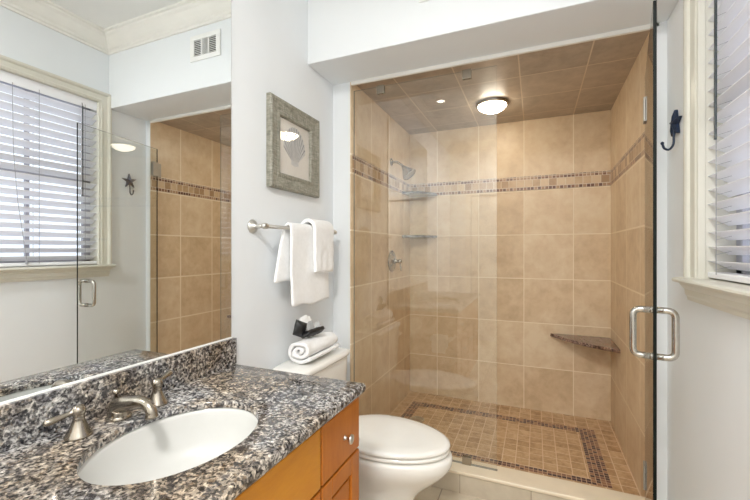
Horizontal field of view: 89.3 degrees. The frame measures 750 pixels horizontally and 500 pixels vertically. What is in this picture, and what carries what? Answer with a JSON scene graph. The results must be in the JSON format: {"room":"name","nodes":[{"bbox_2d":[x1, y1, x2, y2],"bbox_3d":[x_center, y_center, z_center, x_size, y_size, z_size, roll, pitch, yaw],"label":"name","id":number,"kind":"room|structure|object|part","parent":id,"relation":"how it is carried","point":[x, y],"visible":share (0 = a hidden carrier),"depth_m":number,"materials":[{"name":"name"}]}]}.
{"room":"bathroom","nodes":[
{"label":"bathroom","id":0,"kind":"room"},
{"bbox_2d":[231,0,332,369],"bbox_3d":[-0.724,-0.120,1.402,0.100,2.840,4.720,0,0,23],"label":"wall","id":1,"kind":"structure","parent":0,"point":[269,38],"depth_m":1.77,"materials":[{"name":"paint"}]},
{"bbox_2d":[0,0,231,404],"bbox_3d":[-0.839,-0.399,0.985,0.011,1.523,1.262,0,0,23],"label":"wall mirror","id":2,"kind":"object","parent":1,"relation":"attached to","point":[115,115],"visible":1,"depth_m":1.12,"materials":[{"name":"clear glass"}]},
{"bbox_2d":[0,337,236,452],"bbox_3d":[-0.827,0.416,0.999,0.021,0.107,1.257,0,0,23],"label":"backsplash","id":3,"kind":"structure","parent":1,"relation":"attached to","point":[21,421],"depth_m":1.08,"materials":[{"name":"stone"}]},
{"bbox_2d":[247,219,336,234],"bbox_3d":[-0.387,-0.105,1.960,0.086,0.064,0.684,0,0,23],"label":"towel bar","id":4,"kind":"object","parent":1,"relation":"attached to","point":[252,225],"visible":0.58,"depth_m":1.67,"materials":[{"name":"silver metal"}]},
{"bbox_2d":[274,222,328,306],"bbox_3d":[-0.361,0.074,1.940,0.061,0.414,0.432,0,0,23],"label":"bath towel","id":5,"kind":"object","parent":4,"relation":"hanging from","point":[294,264],"visible":0.77,"depth_m":1.87,"materials":[{"name":"white fabric"}]},
{"bbox_2d":[301,218,333,272],"bbox_3d":[-0.314,-0.021,2.057,0.113,0.287,0.197,0,0,23],"label":"hand towel","id":6,"kind":"object","parent":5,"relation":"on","point":[323,231],"visible":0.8,"depth_m":2.01,"materials":[{"name":"white fabric"}]},
{"bbox_2d":[266,92,319,197],"bbox_3d":[-0.411,-0.517,1.972,0.030,0.438,0.434,0,0,23],"label":"framed print","id":7,"kind":"object","parent":1,"relation":"attached to","point":[292,135],"visible":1,"depth_m":1.94,"materials":[{"name":"grey wood"}]},
{"bbox_2d":[284,127,304,166],"bbox_3d":[-0.417,-0.536,1.980,0.001,0.205,0.194,0,0,23],"label":"print","id":8,"kind":"object","parent":7,"relation":"attached to","point":[294,137],"depth_m":1.98},
{"bbox_2d":[333,82,349,380],"bbox_3d":[-0.202,0.137,2.359,0.117,2.327,0.030,0,0,23],"label":"wall","id":9,"kind":"structure","parent":0,"point":[341,92],"depth_m":2.35,"materials":[{"name":"paint"}]},
{"bbox_2d":[350,82,409,414],"bbox_3d":[0.028,0.132,2.892,0.125,2.337,1.189,0,0,23],"label":"wall","id":10,"kind":"structure","parent":0,"point":[382,213],"depth_m":2.71,"materials":[{"name":"tile"}]},
{"bbox_2d":[388,251,401,271],"bbox_3d":[0.169,0.088,2.957,0.084,0.168,0.168,0,0,23],"label":"shower valve","id":11,"kind":"object","parent":10,"relation":"attached to","point":[392,260],"visible":1,"depth_m":2.94,"materials":[{"name":"silver metal"}]},
{"bbox_3d":[0.180,0.114,2.953,0.060,0.099,0.048,0,0,23],"label":"lever handle","id":12,"kind":"part","parent":11,"relation":"part of","materials":[{"name":"silver metal"}]},
{"bbox_2d":[390,158,415,179],"bbox_3d":[0.217,-0.626,2.920,0.195,0.178,0.114,0,0,23],"label":"sprayer","id":13,"kind":"object","parent":10,"relation":"attached to","point":[408,172],"visible":1,"depth_m":2.89,"materials":[{"name":"silver metal"}]},
{"bbox_2d":[414,486,484,499],"bbox_3d":[-0.146,1.350,0.385,1.956,0.100,3.495,0,0,23],"label":"floor","id":14,"kind":"structure","parent":0,"point":[429,493],"depth_m":2.01,"materials":[{"name":"tile"}]},
{"bbox_2d":[234,397,358,499],"bbox_3d":[-0.551,0.902,0.879,0.621,0.794,1.232,0,0,23],"label":"vanity cabinet","id":15,"kind":"object","parent":14,"relation":"on","point":[325,466],"visible":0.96,"depth_m":1.11,"materials":[{"name":"brown wood"}]},
{"bbox_2d":[0,337,365,499],"bbox_3d":[-0.557,0.433,0.885,0.607,0.141,1.257,0,0,23],"label":"countertop","id":16,"kind":"structure","parent":15,"relation":"on","point":[36,463],"depth_m":0.99,"materials":[{"name":"stone"}]},
{"bbox_2d":[42,370,172,441],"bbox_3d":[-0.664,0.427,1.038,0.181,0.085,0.354,0,0,23],"label":"widespread faucet","id":17,"kind":"object","parent":16,"relation":"on","point":[119,409],"visible":1,"depth_m":1.01,"materials":[{"name":"silver metal"}]},
{"bbox_3d":[-0.768,0.408,0.926,0.019,0.026,0.067,0,0,33],"label":"lever","id":18,"kind":"part","parent":17,"relation":"part of","materials":[{"name":"silver metal"}]},
{"bbox_3d":[-0.748,0.430,0.958,0.062,0.079,0.062,0,0,23],"label":"valve handle","id":19,"kind":"part","parent":17,"relation":"part of","materials":[{"name":"silver metal"}]},
{"bbox_3d":[-0.728,0.412,1.067,0.020,0.045,0.020,0,0,23],"label":"lift rod","id":20,"kind":"part","parent":17,"relation":"part of","materials":[{"name":"silver metal"}]},
{"bbox_3d":[-0.663,0.432,1.040,0.181,0.074,0.064,0,0,23],"label":"spout","id":21,"kind":"part","parent":17,"relation":"part of","materials":[{"name":"silver metal"}]},
{"bbox_3d":[-0.664,0.430,1.157,0.062,0.079,0.062,0,0,23],"label":"valve handle","id":22,"kind":"part","parent":17,"relation":"part of","materials":[{"name":"silver metal"}]},
{"bbox_3d":[-0.660,0.399,1.194,0.019,0.027,0.066,0,0,6],"label":"lever","id":23,"kind":"part","parent":17,"relation":"part of","materials":[{"name":"silver metal"}]},
{"bbox_2d":[78,408,257,485],"bbox_3d":[-0.499,0.580,0.970,0.378,0.180,0.475,0,0,23],"label":"undermount sink","id":24,"kind":"object","parent":16,"relation":"in","point":[178,443],"visible":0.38,"depth_m":1.10,"materials":[{"name":"ceramic"}]},
{"bbox_3d":[-0.232,0.935,0.940,0.019,0.479,0.345,0,0,23],"label":"door","id":25,"kind":"part","parent":15,"relation":"part of","materials":[{"name":"brown wood"}]},
{"bbox_3d":[-0.113,0.935,1.222,0.019,0.479,0.250,0,0,23],"label":"door","id":26,"kind":"part","parent":15,"relation":"part of","materials":[{"name":"brown wood"}]},
{"bbox_3d":[-0.113,0.601,1.222,0.019,0.174,0.250,0,0,23],"label":"drawer","id":27,"kind":"part","parent":15,"relation":"part of","materials":[{"name":"brown wood"}]},
{"bbox_3d":[-0.085,0.608,1.224,0.031,0.031,0.031,0,0,23],"label":"knob","id":28,"kind":"part","parent":15,"relation":"part of","materials":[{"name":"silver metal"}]},
{"bbox_2d":[272,347,452,499],"bbox_3d":[-0.035,0.926,1.844,0.813,0.746,0.492,0,0,23],"label":"toilet","id":29,"kind":"object","parent":14,"relation":"on","point":[400,457],"visible":0.54,"depth_m":1.70,"materials":[{"name":"ceramic"}]},
{"bbox_3d":[-0.315,0.569,1.962,0.206,0.032,0.492,0,0,23],"label":"tank lid","id":30,"kind":"part","parent":29,"relation":"part of","materials":[{"name":"ceramic"}]},
{"bbox_2d":[288,332,339,363],"bbox_3d":[-0.306,0.496,1.962,0.141,0.106,0.319,0,0,23],"label":"rolled towel","id":31,"kind":"object","parent":29,"relation":"on","point":[306,350],"visible":1,"depth_m":1.87,"materials":[{"name":"white fabric"}]},
{"bbox_2d":[293,315,324,338],"bbox_3d":[-0.334,0.386,1.919,0.077,0.113,0.183,0,0,33],"label":"tissue box","id":32,"kind":"object","parent":31,"relation":"on","point":[305,323],"visible":1,"depth_m":1.89,"materials":[{"name":"black paper"}]},
{"bbox_3d":[-0.315,0.743,1.962,0.182,0.314,0.472,0,0,23],"label":"tank","id":33,"kind":"part","parent":29,"relation":"part of","materials":[{"name":"ceramic"}]},
{"bbox_3d":[0.083,0.909,1.810,0.545,0.019,0.377,0,0,23],"label":"seat","id":34,"kind":"part","parent":29,"relation":"part of","materials":[{"name":"plastic"}]},
{"bbox_3d":[0.082,0.882,1.811,0.555,0.029,0.385,0,0,23],"label":"seat lid","id":35,"kind":"part","parent":29,"relation":"part of","materials":[{"name":"plastic"}]},
{"bbox_3d":[0.061,1.110,1.819,0.623,0.378,0.382,0,0,23],"label":"bowl","id":36,"kind":"part","parent":29,"relation":"part of","materials":[{"name":"ceramic"}]},
{"bbox_2d":[431,472,568,499],"bbox_3d":[0.534,1.274,2.059,1.706,0.153,0.120,0,0,23],"label":"curb","id":37,"kind":"object","parent":14,"relation":"on","point":[483,489],"visible":0.22,"depth_m":1.98,"materials":[{"name":"tile"}]},
{"bbox_2d":[448,456,644,499],"bbox_3d":[0.580,1.187,2.039,1.555,0.018,0.136,0,0,23],"label":"cap","id":38,"kind":"object","parent":37,"relation":"on","point":[570,490],"visible":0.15,"depth_m":1.92,"materials":[{"name":"stone"}]},
{"bbox_2d":[354,65,497,470],"bbox_3d":[0.262,0.094,2.191,0.851,2.168,0.023,0,0,23],"label":"screen","id":39,"kind":"object","parent":38,"relation":"on","point":[467,73],"visible":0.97,"depth_m":2.27,"materials":[{"name":"clear glass"}]},
{"bbox_2d":[308,0,678,84],"bbox_3d":[0.539,-1.284,1.878,1.856,0.513,0.300,0,0,23],"label":"soffit","id":40,"kind":"structure","parent":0,"point":[349,40],"depth_m":1.88,"materials":[{"name":"paint"}]},
{"bbox_2d":[357,30,649,134],"bbox_3d":[0.847,-1.077,2.607,1.856,0.080,1.278,0,0,23],"label":"ceiling","id":41,"kind":"structure","parent":0,"point":[586,77],"depth_m":2.44,"materials":[{"name":"tile"}]},
{"bbox_2d":[475,97,508,113],"bbox_3d":[0.830,-1.005,2.689,0.228,0.064,0.228,0,0,23],"label":"shower ceiling light","id":42,"kind":"object","parent":41,"relation":"attached to","point":[493,105],"visible":1,"depth_m":2.63,"materials":[{"name":"white glass"}]},
{"bbox_2d":[401,401,612,488],"bbox_3d":[0.795,1.272,2.603,1.323,0.006,0.710,0,0,23],"label":"trim","id":43,"kind":"structure","parent":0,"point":[598,472],"depth_m":2.37,"materials":[{"name":"tile"}]},
{"bbox_2d":[410,110,610,420],"bbox_3d":[1.076,0.132,3.150,1.856,2.337,0.100,0,0,23],"label":"wall","id":44,"kind":"structure","parent":0,"point":[502,272],"depth_m":3.07,"materials":[{"name":"tile"}]},
{"bbox_2d":[402,235,436,237],"bbox_3d":[0.385,-0.115,3.253,0.245,0.020,0.240,0,0,23],"label":"corner shelf","id":45,"kind":"object","parent":44,"relation":"attached to","point":[403,236],"visible":1,"depth_m":3.19,"materials":[{"name":"stone"}]},
{"bbox_2d":[402,191,436,196],"bbox_3d":[0.385,-0.482,3.253,0.245,0.020,0.240,0,0,23],"label":"corner shelf","id":46,"kind":"object","parent":44,"relation":"attached to","point":[407,193],"visible":1,"depth_m":3.23,"materials":[{"name":"stone"}]},
{"bbox_2d":[353,131,644,192],"bbox_3d":[0.801,-0.532,2.566,1.554,0.059,1.189,0,0,23],"label":"trim","id":47,"kind":"structure","parent":44,"relation":"attached to","point":[640,146],"depth_m":2.96,"materials":[{"name":"tile"}]},
{"bbox_2d":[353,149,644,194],"bbox_3d":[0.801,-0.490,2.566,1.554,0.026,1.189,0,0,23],"label":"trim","id":48,"kind":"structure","parent":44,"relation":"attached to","point":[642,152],"depth_m":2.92,"materials":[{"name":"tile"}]},
{"bbox_2d":[389,391,640,495],"bbox_3d":[0.818,1.310,2.604,1.555,0.080,1.105,0,0,23],"label":"floor","id":49,"kind":"structure","parent":0,"point":[535,446],"depth_m":2.57,"materials":[{"name":"tile"}]},
{"bbox_2d":[410,416,423,421],"bbox_3d":[0.313,1.268,2.842,0.110,0.004,0.110,0,0,23],"label":"shower drain","id":50,"kind":"object","parent":49,"relation":"on","point":[416,418],"visible":0.66,"depth_m":2.86,"materials":[{"name":"silver metal"}]},
{"bbox_2d":[611,32,649,496],"bbox_3d":[1.591,0.132,2.232,0.180,2.337,1.193,0,0,24],"label":"wall","id":51,"kind":"structure","parent":0,"point":[627,192],"depth_m":2.22,"materials":[{"name":"tile"}]},
{"bbox_2d":[550,333,619,352],"bbox_3d":[1.486,0.662,2.721,0.404,0.024,0.369,0,0,23],"label":"shower bench","id":52,"kind":"object","parent":51,"relation":"attached to","point":[602,343],"visible":1,"depth_m":2.71,"materials":[{"name":"brown stone"}]},
{"bbox_2d":[629,0,679,499],"bbox_3d":[1.078,0.180,1.527,0.137,1.970,0.702,0,0,29],"label":"shower door","id":53,"kind":"structure","parent":51,"relation":"attached to","point":[651,356],"depth_m":1.30,"materials":[{"name":"clear glass"}]},
{"bbox_3d":[1.082,0.180,1.495,0.010,1.970,0.651,0,0,34],"label":"door pane","id":54,"kind":"part","parent":53,"relation":"part of","materials":[{"name":"clear glass"}]},
{"bbox_3d":[0.936,0.279,1.275,0.137,0.181,0.025,0,0,34],"label":"pull handle","id":55,"kind":"part","parent":53,"relation":"part of","materials":[{"name":"silver metal"}]},
{"bbox_2d":[657,21,666,499],"bbox_3d":[1.336,0.075,1.692,0.143,2.204,0.005,0,0,23],"label":"wall","id":56,"kind":"structure","parent":0,"point":[662,28],"depth_m":1.71,"materials":[{"name":"paint"}]},
{"bbox_2d":[351,22,658,85],"bbox_3d":[0.572,-1.022,2.022,1.555,0.030,0.018,0,0,23],"label":"trim","id":57,"kind":"structure","parent":56,"relation":"attached to","point":[644,27],"depth_m":1.96,"materials":[{"name":"white paint"}]},
{"bbox_2d":[667,0,749,499],"bbox_3d":[0.712,-0.120,0.095,0.150,2.840,3.430,0,0,23],"label":"wall","id":58,"kind":"structure","parent":0,"point":[708,384],"depth_m":1.41,"materials":[{"name":"paint"}]},
{"bbox_2d":[660,109,681,150],"bbox_3d":[1.226,-0.497,1.582,0.059,0.167,0.108,0,0,23],"label":"hook","id":59,"kind":"object","parent":58,"relation":"attached to","point":[675,119],"visible":1,"depth_m":1.57,"materials":[{"name":"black metal"}]},
{"bbox_2d":[671,0,749,319],"bbox_3d":[1.026,-0.469,0.931,0.193,1.318,1.093,0,0,23],"label":"window","id":60,"kind":"structure","parent":58,"relation":"in","point":[731,297],"depth_m":1.37,"materials":[{"name":"beige paint"}]},
{"bbox_3d":[1.023,0.147,0.932,0.188,0.086,1.093,0,0,23],"label":"sill","id":61,"kind":"part","parent":60,"relation":"part of","materials":[{"name":"beige paint"}]},
{"bbox_2d":[708,0,749,283],"bbox_3d":[1.043,-0.477,0.937,0.081,1.153,0.920,0,0,23],"label":"window blind","id":62,"kind":"object","parent":60,"relation":"attached to","point":[732,29],"visible":1,"depth_m":1.25,"materials":[{"name":"paint"}]},
{"bbox_3d":[1.195,-0.463,1.281,0.070,1.095,0.002,0,0,23],"label":"ladder cord","id":63,"kind":"part","parent":62,"relation":"part of","materials":[{"name":"white fabric"}]},
{"bbox_3d":[1.048,0.089,0.935,0.060,0.020,0.920,0,0,23],"label":"rail","id":64,"kind":"part","parent":62,"relation":"part of","materials":[{"name":"paint"}]},
{"bbox_3d":[1.105,-0.475,0.907,0.027,1.160,0.921,0,0,23],"label":"sash","id":65,"kind":"part","parent":60,"relation":"part of","materials":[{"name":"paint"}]}
]}

